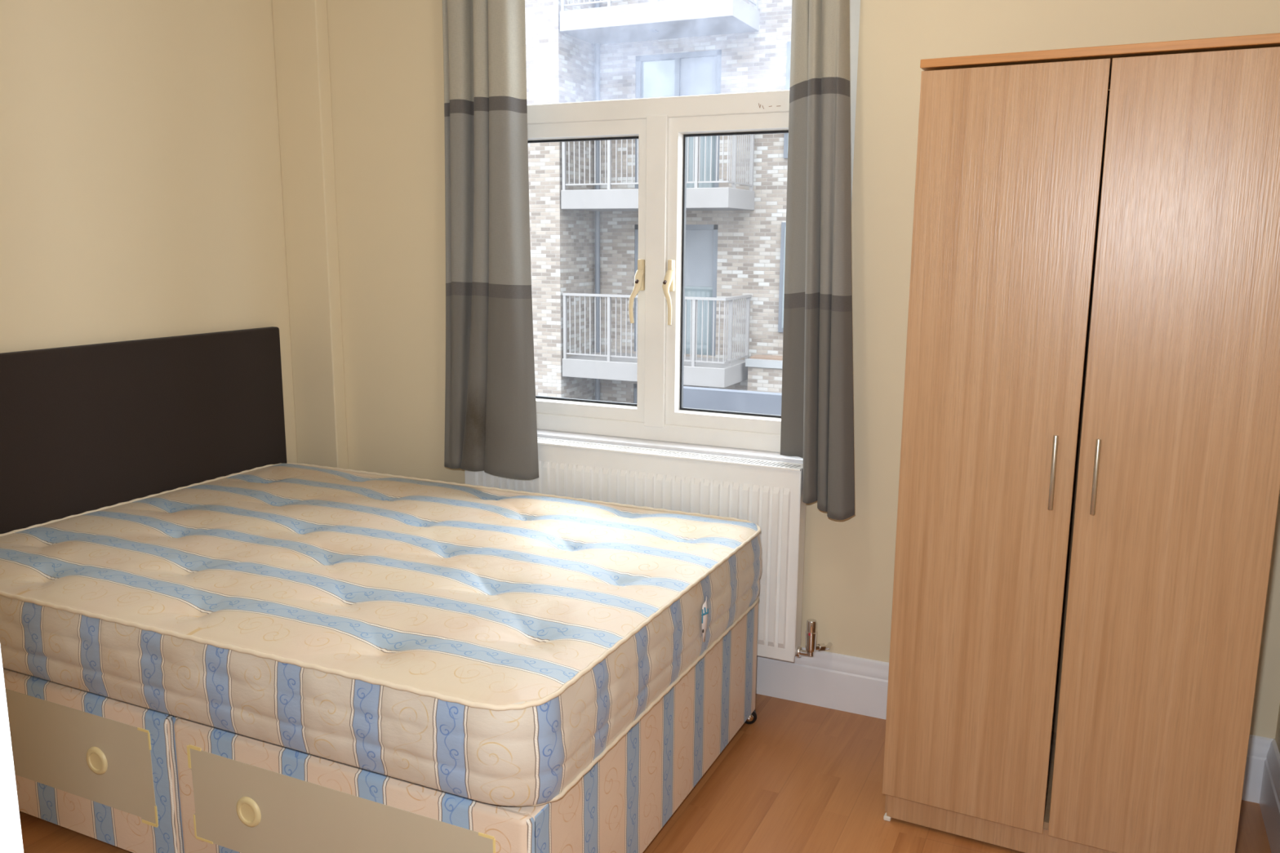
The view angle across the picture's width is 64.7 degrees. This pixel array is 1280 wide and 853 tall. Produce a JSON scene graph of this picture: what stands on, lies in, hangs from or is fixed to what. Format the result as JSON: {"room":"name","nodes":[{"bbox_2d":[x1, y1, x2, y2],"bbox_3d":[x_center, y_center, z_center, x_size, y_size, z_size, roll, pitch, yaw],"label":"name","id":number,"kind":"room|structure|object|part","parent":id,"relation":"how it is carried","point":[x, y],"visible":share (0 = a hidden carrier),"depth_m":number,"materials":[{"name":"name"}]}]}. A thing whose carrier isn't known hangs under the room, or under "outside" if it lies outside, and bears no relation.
{"room":"bedroom","nodes":[
{"label":"bedroom","id":0,"kind":"room"},
{"bbox_2d":[0,0,297,463],"bbox_3d":[-2.209,-0.203,2.040,0.100,2.520,4.500,5,11,24],"label":"wall","id":1,"kind":"structure","parent":0,"point":[141,186],"depth_m":3.18,"materials":[{"name":"beige paint"}]},
{"bbox_2d":[18,693,1271,852],"bbox_3d":[-0.682,1.215,1.572,3.490,0.080,4.500,5,11,24],"label":"floor","id":2,"kind":"structure","parent":0,"point":[801,777],"depth_m":2.63,"materials":[{"name":"brown wood"}]},
{"bbox_2d":[0,326,286,533],"bbox_3d":[-1.649,0.300,3.191,0.040,1.124,1.435,5,11,24],"label":"headboard","id":3,"kind":"object","parent":2,"relation":"on","point":[85,428],"visible":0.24,"depth_m":3.18,"materials":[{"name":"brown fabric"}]},
{"bbox_2d":[2,602,758,852],"bbox_3d":[-0.768,0.731,2.853,1.882,0.409,1.355,5,11,24],"label":"base","id":4,"kind":"object","parent":2,"relation":"on","point":[130,777],"visible":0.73,"depth_m":2.24,"materials":[{"name":"beige"}]},
{"bbox_3d":[-1.472,0.754,2.441,0.849,0.241,0.003,5,11,24],"label":"board panel","id":5,"kind":"part","parent":4,"relation":"part of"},
{"bbox_3d":[-1.456,0.779,2.452,0.935,0.367,0.026,5,11,24],"label":"drawer","id":6,"kind":"part","parent":4,"relation":"part of","materials":[{"name":"beige fabric"}]},
{"bbox_3d":[-1.258,0.774,2.337,0.068,0.068,0.007,5,11,24],"label":"handle","id":7,"kind":"part","parent":4,"relation":"part of","materials":[{"name":"beige plastic"}]},
{"bbox_3d":[-0.832,0.819,2.144,0.068,0.068,0.007,5,11,24],"label":"handle","id":8,"kind":"part","parent":4,"relation":"part of","materials":[{"name":"beige plastic"}]},
{"bbox_3d":[-0.625,0.836,2.054,0.790,0.230,0.003,5,11,24],"label":"board panel","id":9,"kind":"part","parent":4,"relation":"part of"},
{"bbox_3d":[-0.613,0.855,2.066,0.913,0.367,0.026,5,11,24],"label":"drawer","id":10,"kind":"part","parent":4,"relation":"part of","materials":[{"name":"beige fabric"}]},
{"bbox_2d":[0,462,761,807],"bbox_3d":[-0.756,0.420,2.786,1.925,0.231,1.396,5,11,24],"label":"mattress","id":11,"kind":"object","parent":4,"relation":"on","point":[493,646],"visible":1,"depth_m":2.30,"materials":[{"name":"beige"}]},
{"bbox_2d":[701,607,708,623],"bbox_3d":[0.164,0.463,2.497,0.012,0.038,0.039,5,11,24],"label":"print","id":12,"kind":"object","parent":11,"relation":"attached to","point":[704,611],"depth_m":2.49,"materials":[{"name":"blue"}]},
{"bbox_2d":[881,32,1279,852],"bbox_3d":[1.063,0.093,2.432,0.766,1.841,0.550,6,12,27],"label":"wardrobe","id":13,"kind":"object","parent":2,"relation":"on","point":[1088,495],"visible":1,"depth_m":2.20,"materials":[{"name":"brown wood"}]},
{"bbox_3d":[0.788,0.086,2.310,0.380,1.738,0.016,6,12,27],"label":"door","id":14,"kind":"part","parent":13,"relation":"part of","materials":[{"name":"brown wood"}]},
{"bbox_3d":[0.908,0.099,2.220,0.011,0.166,0.036,6,12,27],"label":"handle","id":15,"kind":"part","parent":13,"relation":"part of","materials":[{"name":"silver metal"}]},
{"bbox_3d":[0.984,0.106,2.182,0.011,0.166,0.036,6,12,27],"label":"handle","id":16,"kind":"part","parent":13,"relation":"part of","materials":[{"name":"silver metal"}]},
{"bbox_3d":[1.076,-0.806,2.280,0.766,0.018,0.521,6,12,27],"label":"panel","id":17,"kind":"part","parent":13,"relation":"part of","materials":[{"name":"brown wood"}]},
{"bbox_3d":[1.129,0.120,2.137,0.380,1.738,0.016,6,12,27],"label":"door","id":18,"kind":"part","parent":13,"relation":"part of","materials":[{"name":"brown wood"}]},
{"bbox_2d":[326,0,1279,662],"bbox_3d":[0.239,-0.411,3.264,3.290,2.520,0.220,5,11,24],"label":"wall","id":19,"kind":"structure","parent":0,"point":[386,56],"depth_m":3.13,"materials":[{"name":"beige paint"}]},
{"bbox_2d":[271,0,348,469],"bbox_3d":[-1.219,-0.515,3.779,0.202,2.520,0.060,5,11,24],"label":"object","id":20,"kind":"structure","parent":19,"relation":"attached to","point":[300,27],"depth_m":3.71,"materials":[{"name":"beige paint"}]},
{"bbox_2d":[464,437,832,662],"bbox_3d":[-0.006,0.372,3.329,1.291,0.611,0.120,5,11,24],"label":"radiator","id":21,"kind":"object","parent":19,"relation":"attached to","point":[766,494],"visible":0.45,"depth_m":3.13,"materials":[{"name":"white metal"}]},
{"bbox_2d":[537,437,803,471],"bbox_3d":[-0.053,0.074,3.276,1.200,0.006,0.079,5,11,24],"label":"window sill","id":22,"kind":"structure","parent":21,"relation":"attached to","point":[547,444],"depth_m":3.20,"materials":[{"name":"white paint"}]},
{"bbox_3d":[0.490,0.412,3.083,0.002,0.589,0.065,5,11,24],"label":"panel","id":23,"kind":"part","parent":21,"relation":"part of","materials":[{"name":"white metal"}]},
{"bbox_2d":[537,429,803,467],"bbox_3d":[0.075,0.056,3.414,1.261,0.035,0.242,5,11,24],"label":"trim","id":24,"kind":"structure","parent":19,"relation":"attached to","point":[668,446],"depth_m":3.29,"materials":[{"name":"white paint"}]},
{"bbox_2d":[527,0,860,453],"bbox_3d":[0.060,-0.725,3.227,1.265,1.570,0.126,5,11,24],"label":"window","id":25,"kind":"structure","parent":19,"relation":"in","point":[663,126],"depth_m":3.25,"materials":[{"name":"white plastic"}]},
{"bbox_3d":[-0.201,-0.517,3.414,0.550,0.990,0.046,5,11,24],"label":"sash","id":26,"kind":"part","parent":25,"relation":"part of","materials":[{"name":"white plastic"}]},
{"bbox_3d":[-0.010,-0.422,3.275,0.039,0.172,0.056,5,11,24],"label":"handle lever","id":27,"kind":"part","parent":25,"relation":"part of","materials":[{"name":"plastic"}]},
{"bbox_3d":[0.003,-0.492,3.282,0.020,0.101,0.026,5,11,24],"label":"handle","id":28,"kind":"part","parent":25,"relation":"part of","materials":[{"name":"plastic"}]},
{"bbox_3d":[0.092,-0.412,3.228,0.039,0.172,0.056,5,11,24],"label":"handle lever","id":29,"kind":"part","parent":25,"relation":"part of","materials":[{"name":"plastic"}]},
{"bbox_3d":[0.099,-0.484,3.238,0.020,0.101,0.026,5,11,24],"label":"handle","id":30,"kind":"part","parent":25,"relation":"part of","materials":[{"name":"plastic"}]},
{"bbox_3d":[0.337,-0.469,3.168,0.564,0.990,0.046,5,11,24],"label":"sash","id":31,"kind":"part","parent":25,"relation":"part of","materials":[{"name":"white plastic"}]},
{"bbox_2d":[755,647,888,719],"bbox_3d":[0.238,0.766,3.342,3.013,0.178,0.020,5,11,24],"label":"baseboard","id":32,"kind":"structure","parent":19,"relation":"attached to","point":[825,679],"depth_m":3.17,"materials":[{"name":"white paint"}]},
{"bbox_3d":[0.007,-1.549,2.976,1.780,0.044,0.125,5,11,24],"label":"curtain rod","id":33,"kind":"object","parent":19,"relation":"attached to","visible":0},
{"bbox_2d":[442,0,538,479],"bbox_3d":[-0.499,-0.704,3.296,0.407,1.745,0.126,6,12,27],"label":"curtain","id":34,"kind":"object","parent":33,"relation":"hanging from","point":[491,424],"visible":1,"depth_m":3.30,"materials":[{"name":"grey fabric"}]},
{"bbox_2d":[780,0,854,519],"bbox_3d":[0.508,-0.612,2.861,0.105,1.756,0.272,-7,13,-37],"label":"curtain","id":35,"kind":"object","parent":33,"relation":"hanging from","point":[817,417],"visible":1,"depth_m":2.87,"materials":[{"name":"grey fabric"}]},
{"bbox_2d":[1249,491,1279,738],"bbox_3d":[1.639,-0.257,2.478,0.075,2.520,0.050,5,11,24],"label":"wall pier","id":36,"kind":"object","parent":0,"point":[1266,704],"depth_m":2.61,"materials":[{"name":"beige paint"}]},
{"bbox_2d":[1241,734,1275,803],"bbox_3d":[1.617,0.901,2.658,0.075,0.178,0.020,5,11,24],"label":"baseboard","id":37,"kind":"object","parent":36,"relation":"attached to","point":[1258,746],"visible":0.41,"depth_m":2.65,"materials":[{"name":"white paint"}]},
{"bbox_2d":[1275,704,1279,753],"bbox_3d":[0.863,0.076,0.635,0.100,2.520,4.500,5,11,24],"label":"wall","id":38,"kind":"structure","parent":0,"point":[1277,731],"depth_m":2.60,"materials":[{"name":"beige paint"}]},
{"bbox_2d":[1258,739,1279,852],"bbox_3d":[1.075,1.119,1.451,0.020,0.178,2.700,5,11,24],"label":"baseboard","id":39,"kind":"structure","parent":38,"relation":"attached to","point":[1269,798],"depth_m":2.52,"materials":[{"name":"white paint"}]},
{"bbox_3d":[-0.990,0.058,0.668,3.290,2.520,0.100,5,11,24],"label":"wall","id":40,"kind":"structure","parent":0,"visible":0},
{"bbox_2d":[0,647,23,852],"bbox_3d":[0.085,0.366,0.220,0.908,2.090,0.119,5,11,24],"label":"door","id":41,"kind":"structure","parent":40,"relation":"in","point":[11,835],"depth_m":0.39,"materials":[{"name":"white paint"}]},
{"label":"outside","id":42,"kind":"structure","parent":0,"visible":0},
{"bbox_3d":[1.558,2.774,15.647,28.000,0.200,21.600,5,11,24],"label":"ground","id":43,"kind":"structure","parent":42,"visible":0},
{"bbox_2d":[524,0,791,403],"bbox_3d":[0.720,-3.851,20.342,15.500,11.675,2.200,5,11,24],"label":"apartment building","id":44,"kind":"structure","parent":43,"relation":"on","point":[584,195],"depth_m":20.18,"materials":[{"name":"brick"}]},
{"bbox_3d":[-1.476,-8.622,19.345,0.060,1.320,0.060,5,11,24],"label":"post","id":45,"kind":"part","parent":44,"relation":"part of","materials":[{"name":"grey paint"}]},
{"bbox_3d":[-1.498,-5.322,19.951,0.060,1.320,0.060,5,11,24],"label":"post","id":46,"kind":"part","parent":44,"relation":"part of","materials":[{"name":"grey metal"}]},
{"bbox_3d":[-1.521,-2.022,20.557,0.060,1.320,0.060,5,11,24],"label":"post","id":47,"kind":"part","parent":44,"relation":"part of","materials":[{"name":"grey metal"}]},
{"bbox_3d":[-0.570,-8.539,18.930,0.060,1.320,0.060,5,11,24],"label":"post","id":48,"kind":"part","parent":44,"relation":"part of","materials":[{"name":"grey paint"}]},
{"bbox_3d":[-0.592,-5.240,19.536,0.060,1.320,0.060,5,11,24],"label":"post","id":49,"kind":"part","parent":44,"relation":"part of","materials":[{"name":"grey metal"}]},
{"bbox_3d":[-0.615,-1.940,20.142,0.060,1.320,0.060,5,11,24],"label":"post","id":50,"kind":"part","parent":44,"relation":"part of","materials":[{"name":"white metal"}]},
{"bbox_2d":[648,29,657,32],"bbox_3d":[0.265,-7.577,19.354,0.120,0.025,0.150,5,11,24],"label":"soffit light","id":51,"kind":"object","parent":44,"relation":"attached to","point":[650,30],"depth_m":19.31,"materials":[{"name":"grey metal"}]},
{"bbox_3d":[0.338,-2.648,20.355,3.505,0.050,1.488,5,11,24],"label":"rail","id":52,"kind":"part","parent":44,"relation":"part of","materials":[{"name":"grey metal"}]},
{"bbox_3d":[0.332,-1.470,20.580,3.490,0.030,1.470,5,11,24],"label":"rail","id":53,"kind":"part","parent":44,"relation":"part of","materials":[{"name":"grey metal"}]},
{"bbox_3d":[0.354,-4.770,19.974,3.490,0.030,1.470,5,11,24],"label":"rail","id":54,"kind":"part","parent":44,"relation":"part of","materials":[{"name":"grey metal"}]},
{"bbox_3d":[0.377,-8.069,19.368,3.490,0.030,1.470,5,11,24],"label":"rail","id":55,"kind":"part","parent":44,"relation":"part of","materials":[{"name":"grey metal"}]},
{"bbox_3d":[0.790,-6.095,20.482,1.680,2.620,0.030,5,11,24],"label":"door glass","id":56,"kind":"part","parent":44,"relation":"part of","materials":[{"name":"grey"}]},
{"bbox_3d":[1.035,-1.790,19.388,0.060,1.320,0.060,5,11,24],"label":"post","id":57,"kind":"part","parent":44,"relation":"part of","materials":[{"name":"grey metal"}]},
{"bbox_3d":[1.057,-5.090,18.782,0.060,1.320,0.060,5,11,24],"label":"post","id":58,"kind":"part","parent":44,"relation":"part of","materials":[{"name":"white metal"}]},
{"bbox_2d":[680,55,716,96],"bbox_3d":[1.170,-6.760,20.157,0.810,1.150,0.015,5,11,24],"label":"window","id":59,"kind":"structure","parent":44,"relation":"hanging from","point":[698,74],"depth_m":20.11,"materials":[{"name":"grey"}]},
{"bbox_3d":[0.767,-2.795,21.088,1.680,2.620,0.030,5,11,24],"label":"door glass","id":60,"kind":"part","parent":44,"relation":"part of","materials":[{"name":"grey glass"}]},
{"bbox_2d":[684,229,713,286],"bbox_3d":[1.147,-3.460,20.763,0.810,1.150,0.015,5,11,24],"label":"window","id":61,"kind":"structure","parent":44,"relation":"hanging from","point":[699,262],"depth_m":20.72,"materials":[{"name":"grey glass"}]},
{"bbox_3d":[1.744,-1.799,19.465,0.060,1.320,0.060,5,11,24],"label":"post","id":62,"kind":"part","parent":44,"relation":"part of","materials":[{"name":"grey metal"}]},
{"bbox_3d":[1.767,-5.099,18.859,0.060,1.320,0.060,5,11,24],"label":"post","id":63,"kind":"part","parent":44,"relation":"part of","materials":[{"name":"grey metal"}]},
{"bbox_3d":[2.166,-1.960,20.357,0.060,1.320,0.060,5,11,24],"label":"post","id":64,"kind":"part","parent":44,"relation":"part of","materials":[{"name":"grey metal"}]},
{"bbox_3d":[2.189,-5.260,19.751,0.060,1.320,0.060,5,11,24],"label":"post","id":65,"kind":"part","parent":44,"relation":"part of","materials":[{"name":"grey metal"}]},
{"bbox_3d":[2.212,-8.560,19.145,0.060,1.320,0.060,5,11,24],"label":"post","id":66,"kind":"part","parent":44,"relation":"part of","materials":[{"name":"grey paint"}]},
{"bbox_3d":[3.222,-2.891,19.706,0.880,1.980,0.030,5,11,24],"label":"pane","id":67,"kind":"part","parent":44,"relation":"part of","materials":[{"name":"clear glass"}]},
{"bbox_3d":[3.245,-6.191,19.100,0.880,1.980,0.030,5,11,24],"label":"pane","id":68,"kind":"part","parent":44,"relation":"part of","materials":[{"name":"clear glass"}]},
{"bbox_2d":[683,386,782,415],"bbox_3d":[2.622,2.131,8.738,8.450,3.575,7.180,5,11,24],"label":"flat roof","id":69,"kind":"structure","parent":43,"relation":"on","point":[721,399],"depth_m":12.81,"materials":[{"name":"grey"}]}
]}

